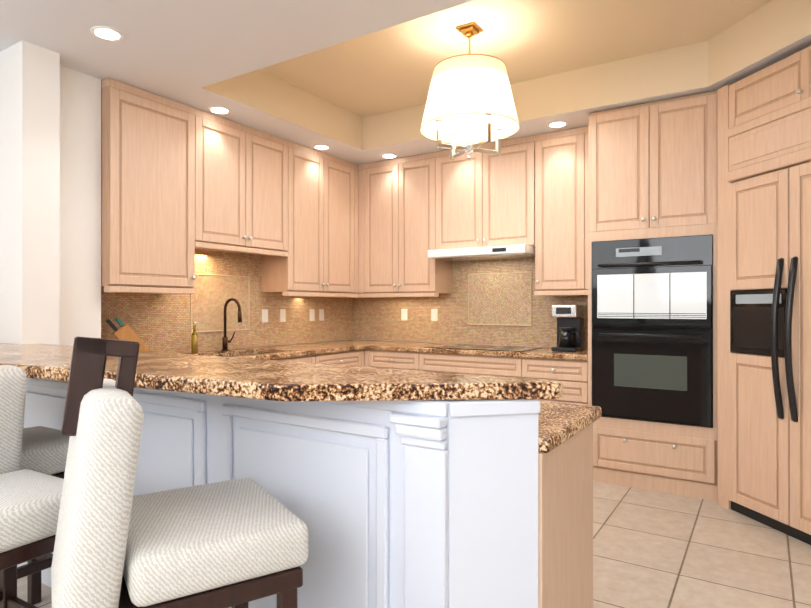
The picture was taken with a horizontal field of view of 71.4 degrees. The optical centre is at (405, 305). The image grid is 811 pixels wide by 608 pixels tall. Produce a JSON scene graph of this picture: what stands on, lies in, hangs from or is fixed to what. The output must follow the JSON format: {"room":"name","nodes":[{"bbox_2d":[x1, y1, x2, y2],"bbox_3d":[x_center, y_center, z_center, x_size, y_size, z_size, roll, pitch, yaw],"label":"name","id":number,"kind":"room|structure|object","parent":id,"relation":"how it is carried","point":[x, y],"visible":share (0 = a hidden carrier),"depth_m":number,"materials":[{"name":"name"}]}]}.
{"room":"kitchen","nodes":[
{"label":"kitchen","id":0,"kind":"room"},
{"bbox_2d":[0,40,59,344],"bbox_3d":[-2.255,-0.322,3.261,0.600,3.200,0.190,0,0,32],"label":"wall","id":1,"kind":"structure","parent":0,"point":[29,193],"depth_m":3.09,"materials":[{"name":"white paint"}]},
{"bbox_2d":[59,65,352,353],"bbox_3d":[-2.701,-0.323,2.709,0.440,3.200,8.400,0,0,32],"label":"wall","id":2,"kind":"structure","parent":0,"point":[155,322],"depth_m":3.81,"materials":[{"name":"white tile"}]},
{"bbox_2d":[101,78,204,289],"bbox_3d":[-1.788,-0.769,3.871,0.329,1.296,0.681,0,0,32],"label":"upper cabinet","id":3,"kind":"object","parent":2,"relation":"attached to","point":[180,182],"depth_m":3.70,"materials":[{"name":"brown wood"}]},
{"bbox_2d":[190,273,249,332],"label":"backsplash panel","id":4,"kind":"object","parent":2,"relation":"attached to","point":[212,291],"depth_m":4.58,"materials":[{"name":"tile"}]},
{"bbox_2d":[193,108,284,253],"bbox_3d":[-1.388,-0.935,4.501,0.329,0.961,0.930,0,0,32],"label":"upper cabinet","id":5,"kind":"object","parent":2,"relation":"attached to","point":[239,169],"depth_m":4.34,"materials":[{"name":"brown wood"}]},
{"bbox_2d":[262,309,267,321],"bbox_3d":[-1.248,0.091,5.008,0.007,0.116,0.072,0,0,32],"label":"electrical outlet plate","id":6,"kind":"object","parent":2,"relation":"attached to","point":[264,311],"depth_m":5.00,"materials":[{"name":"white plastic"}]},
{"bbox_2d":[280,309,285,321],"bbox_3d":[-1.130,0.092,5.193,0.007,0.116,0.072,0,0,32],"label":"electrical outlet plate","id":7,"kind":"object","parent":2,"relation":"attached to","point":[282,311],"depth_m":5.19,"materials":[{"name":"white plastic"}]},
{"bbox_2d":[257,140,357,293],"bbox_3d":[-0.890,-0.766,5.283,0.329,1.296,1.045,0,0,32],"label":"upper cabinet","id":8,"kind":"object","parent":2,"relation":"attached to","point":[320,256],"depth_m":5.11,"materials":[{"name":"brown wood"}]},
{"bbox_2d":[310,309,314,320],"bbox_3d":[-0.915,0.092,5.531,0.007,0.116,0.072,0,0,32],"label":"electrical outlet plate","id":9,"kind":"object","parent":2,"relation":"attached to","point":[312,311],"depth_m":5.53,"materials":[{"name":"white plastic"}]},
{"bbox_2d":[319,309,323,320],"bbox_3d":[-0.840,0.092,5.649,0.007,0.116,0.072,0,0,32],"label":"electrical outlet plate","id":10,"kind":"object","parent":2,"relation":"attached to","point":[321,311],"depth_m":5.64,"materials":[{"name":"white plastic"}]},
{"bbox_2d":[345,294,357,297],"bbox_3d":[-0.554,-0.765,5.811,0.329,1.296,0.457,0,0,32],"label":"upper cabinet","id":11,"kind":"object","parent":2,"relation":"attached to","point":[346,295],"depth_m":5.56,"materials":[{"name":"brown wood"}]},
{"bbox_2d":[0,0,810,164],"bbox_3d":[-0.456,-1.575,1.284,5.760,0.300,8.400,0,0,32],"label":"ceiling","id":12,"kind":"structure","parent":0,"point":[348,80],"depth_m":3.55,"materials":[{"name":"white paint"}]},
{"bbox_2d":[90,26,123,40],"bbox_3d":[-1.557,-1.418,2.944,0.156,0.007,0.156,0,0,32],"label":"recessed light","id":13,"kind":"object","parent":12,"relation":"in","point":[106,33],"visible":1,"depth_m":2.93,"materials":[{"name":"white"}]},
{"bbox_2d":[208,106,230,113],"bbox_3d":[-1.349,-1.416,4.091,0.156,0.007,0.156,0,0,32],"label":"recessed light","id":14,"kind":"object","parent":12,"relation":"in","point":[218,110],"visible":1,"depth_m":4.08,"materials":[{"name":"white"}]},
{"bbox_2d":[313,144,330,149],"bbox_3d":[-0.748,-1.415,5.036,0.156,0.007,0.156,0,0,32],"label":"recessed light","id":15,"kind":"object","parent":12,"relation":"in","point":[321,147],"visible":0.98,"depth_m":5.03,"materials":[{"name":"white"}]},
{"bbox_2d":[381,154,396,157],"bbox_3d":[-0.155,-1.414,5.335,0.156,0.007,0.156,0,0,32],"label":"recessed light","id":16,"kind":"object","parent":12,"relation":"in","point":[388,155],"visible":1,"depth_m":5.32,"materials":[{"name":"white"}]},
{"bbox_2d":[420,22,519,159],"bbox_3d":[0.398,-1.312,3.502,0.616,0.816,0.616,0,0,32],"label":"pendant light","id":17,"kind":"object","parent":12,"relation":"hanging from","point":[470,101],"visible":1,"depth_m":3.33,"materials":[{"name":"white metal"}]},
{"bbox_2d":[547,121,567,127],"bbox_3d":[1.188,-1.416,4.409,0.156,0.007,0.156,0,0,32],"label":"recessed light","id":18,"kind":"object","parent":12,"relation":"in","point":[556,124],"visible":0.92,"depth_m":4.40,"materials":[{"name":"white"}]},
{"bbox_2d":[17,481,810,607],"bbox_3d":[-0.750,1.301,1.525,6.600,0.050,8.500,0,0,32],"label":"floor","id":19,"kind":"structure","parent":0,"point":[653,549],"depth_m":2.86,"materials":[{"name":"tile"}]},
{"bbox_2d":[0,365,63,607],"bbox_3d":[-1.230,0.674,1.572,0.543,1.204,0.476,0,0,32],"label":"bar stool","id":20,"kind":"object","parent":19,"relation":"on","point":[30,500],"visible":0.69,"depth_m":1.61,"materials":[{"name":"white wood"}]},
{"bbox_2d":[17,426,69,604],"bbox_3d":[-1.546,0.675,2.139,0.464,1.204,0.530,0,0,32],"label":"bar stool","id":21,"kind":"object","parent":19,"relation":"on","point":[44,450],"visible":0.21,"depth_m":2.11,"materials":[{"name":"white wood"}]},
{"bbox_2d":[51,336,307,607],"bbox_3d":[-0.572,0.674,1.410,0.530,1.204,0.464,0,0,-33],"label":"bar stool","id":22,"kind":"object","parent":19,"relation":"on","point":[239,543],"visible":1,"depth_m":1.24,"materials":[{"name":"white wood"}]},
{"bbox_2d":[17,378,592,607],"bbox_3d":[-0.737,0.765,2.432,2.839,1.024,0.807,0,0,32],"label":"base cabinet","id":23,"kind":"object","parent":19,"relation":"on","point":[445,504],"visible":0.65,"depth_m":1.61,"materials":[{"name":"white wood"}]},
{"bbox_2d":[0,343,562,401],"bbox_3d":[-1.153,0.229,2.100,3.280,0.045,0.775,0,0,32],"label":"countertop","id":24,"kind":"structure","parent":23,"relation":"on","point":[275,380],"depth_m":1.61,"materials":[{"name":"stone"}]},
{"bbox_2d":[538,401,601,452],"bbox_3d":[-0.559,0.382,2.476,2.620,0.040,0.600,0,0,32],"label":"countertop","id":25,"kind":"structure","parent":23,"relation":"on","point":[559,424],"depth_m":1.79,"materials":[{"name":"stone"}]},
{"bbox_2d":[272,350,363,366],"bbox_3d":[-0.851,0.845,5.071,0.619,0.874,0.775,0,0,32],"label":"base cabinet","id":26,"kind":"object","parent":19,"relation":"on","point":[352,358],"visible":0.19,"depth_m":4.80,"materials":[{"name":"brown wood"}]},
{"bbox_2d":[182,340,377,359],"bbox_3d":[-1.196,0.485,4.502,0.630,0.240,3.334,0,0,32],"label":"countertop","id":27,"kind":"structure","parent":26,"relation":"on","point":[297,350],"depth_m":4.75,"materials":[{"name":"stone"}]},
{"bbox_2d":[105,318,149,350],"bbox_3d":[-1.852,0.221,3.762,0.261,0.284,0.100,0,0,-33],"label":"knife block","id":28,"kind":"object","parent":27,"relation":"on","point":[125,331],"visible":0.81,"depth_m":3.72,"materials":[{"name":"brown wood"}]},
{"bbox_2d":[191,323,197,353],"bbox_3d":[-1.603,0.247,4.285,0.048,0.234,0.048,0,0,32],"label":"oil bottle","id":29,"kind":"object","parent":27,"relation":"on","point":[194,342],"visible":1,"depth_m":4.27,"materials":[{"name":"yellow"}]},
{"bbox_2d":[221,298,241,350],"bbox_3d":[-1.373,0.152,4.525,0.222,0.425,0.111,0,0,32],"label":"faucet","id":30,"kind":"object","parent":27,"relation":"on","point":[225,341],"visible":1,"depth_m":4.53,"materials":[{"name":"brown metal"}]},
{"bbox_2d":[364,349,423,370],"bbox_3d":[0.045,0.845,5.331,0.652,0.874,0.619,0,0,32],"label":"base cabinet","id":31,"kind":"object","parent":19,"relation":"on","point":[372,358],"depth_m":5.06,"materials":[{"name":"brown wood"}]},
{"bbox_2d":[424,353,523,377],"bbox_3d":[0.660,0.844,4.940,0.984,0.874,0.619,0,0,32],"label":"base cabinet","id":32,"kind":"object","parent":19,"relation":"on","point":[435,362],"depth_m":4.63,"materials":[{"name":"brown wood"}]},
{"bbox_2d":[366,341,587,360],"bbox_3d":[0.646,0.386,4.930,2.021,0.040,0.634,0,0,32],"label":"countertop","id":33,"kind":"structure","parent":32,"relation":"on","point":[544,353],"depth_m":4.64,"materials":[{"name":"stone"}]},
{"bbox_2d":[424,343,542,351],"bbox_3d":[0.669,0.362,4.914,0.910,0.006,0.510,0,0,32],"label":"cooktop","id":34,"kind":"object","parent":33,"relation":"in","point":[489,347],"visible":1,"depth_m":4.84,"materials":[{"name":"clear glass"}]},
{"bbox_2d":[551,305,583,351],"bbox_3d":[1.319,0.180,4.564,0.211,0.369,0.233,0,0,32],"label":"coffee maker","id":35,"kind":"object","parent":33,"relation":"on","point":[570,328],"visible":1,"depth_m":4.51,"materials":[{"name":"black plastic"}]},
{"bbox_2d":[524,358,587,404],"bbox_3d":[1.274,0.844,4.549,0.560,0.874,0.619,0,0,32],"label":"base cabinet","id":36,"kind":"object","parent":19,"relation":"on","point":[571,376],"depth_m":4.23,"materials":[{"name":"brown wood"}]},
{"bbox_2d":[588,91,717,500],"bbox_3d":[1.840,-0.065,4.141,0.835,2.690,0.703,0,0,32],"label":"tall cabinet","id":37,"kind":"object","parent":19,"relation":"on","point":[652,298],"visible":0.94,"depth_m":3.87,"materials":[{"name":"brown wood"}]},
{"bbox_2d":[717,45,810,544],"bbox_3d":[2.416,-0.056,3.098,0.745,2.668,1.210,0,0,-13],"label":"fridge","id":38,"kind":"object","parent":19,"relation":"on","point":[764,265],"visible":1,"depth_m":3.24,"materials":[{"name":"brown wood"}]},
{"bbox_2d":[353,258,587,348],"bbox_3d":[0.972,-0.318,5.228,3.934,3.200,0.208,0,0,32],"label":"wall","id":39,"kind":"structure","parent":0,"point":[376,319],"depth_m":5.41,"materials":[{"name":"brown tile"}]},
{"bbox_2d":[401,309,406,319],"bbox_3d":[-0.012,0.092,5.724,0.072,0.116,0.007,0,0,32],"label":"electrical outlet plate","id":40,"kind":"object","parent":39,"relation":"attached to","point":[403,311],"depth_m":5.72,"materials":[{"name":"white plastic"}]},
{"bbox_2d":[358,151,451,293],"bbox_3d":[0.006,-0.766,5.530,0.958,1.296,0.329,0,0,32],"label":"upper cabinet","id":41,"kind":"object","parent":39,"relation":"attached to","point":[400,199],"depth_m":5.37,"materials":[{"name":"brown wood"}]},
{"bbox_2d":[431,309,437,320],"bbox_3d":[0.283,0.092,5.537,0.072,0.116,0.007,0,0,32],"label":"electrical outlet plate","id":42,"kind":"object","parent":39,"relation":"attached to","point":[434,314],"depth_m":5.53,"materials":[{"name":"white plastic"}]},
{"bbox_2d":[442,135,533,248],"bbox_3d":[0.756,-0.954,5.054,0.940,0.921,0.329,0,0,32],"label":"upper cabinet","id":43,"kind":"object","parent":39,"relation":"attached to","point":[527,190],"depth_m":4.88,"materials":[{"name":"brown wood"}]},
{"bbox_2d":[428,244,534,261],"bbox_3d":[0.711,-0.455,4.980,0.910,0.073,0.499,0,0,32],"label":"range hood","id":44,"kind":"object","parent":43,"relation":"attached to","point":[523,251],"visible":0.88,"depth_m":4.81,"materials":[{"name":"white metal"}]},
{"bbox_2d":[468,272,531,325],"label":"backsplash panel","id":45,"kind":"object","parent":39,"relation":"attached to","point":[499,299],"depth_m":5.17,"materials":[{"name":"tile"}]},
{"bbox_2d":[533,126,587,293],"bbox_3d":[1.344,-0.767,4.680,0.573,1.296,0.329,0,0,32],"label":"upper cabinet","id":46,"kind":"object","parent":39,"relation":"attached to","point":[560,157],"depth_m":4.54,"materials":[{"name":"brown wood"}]}
]}

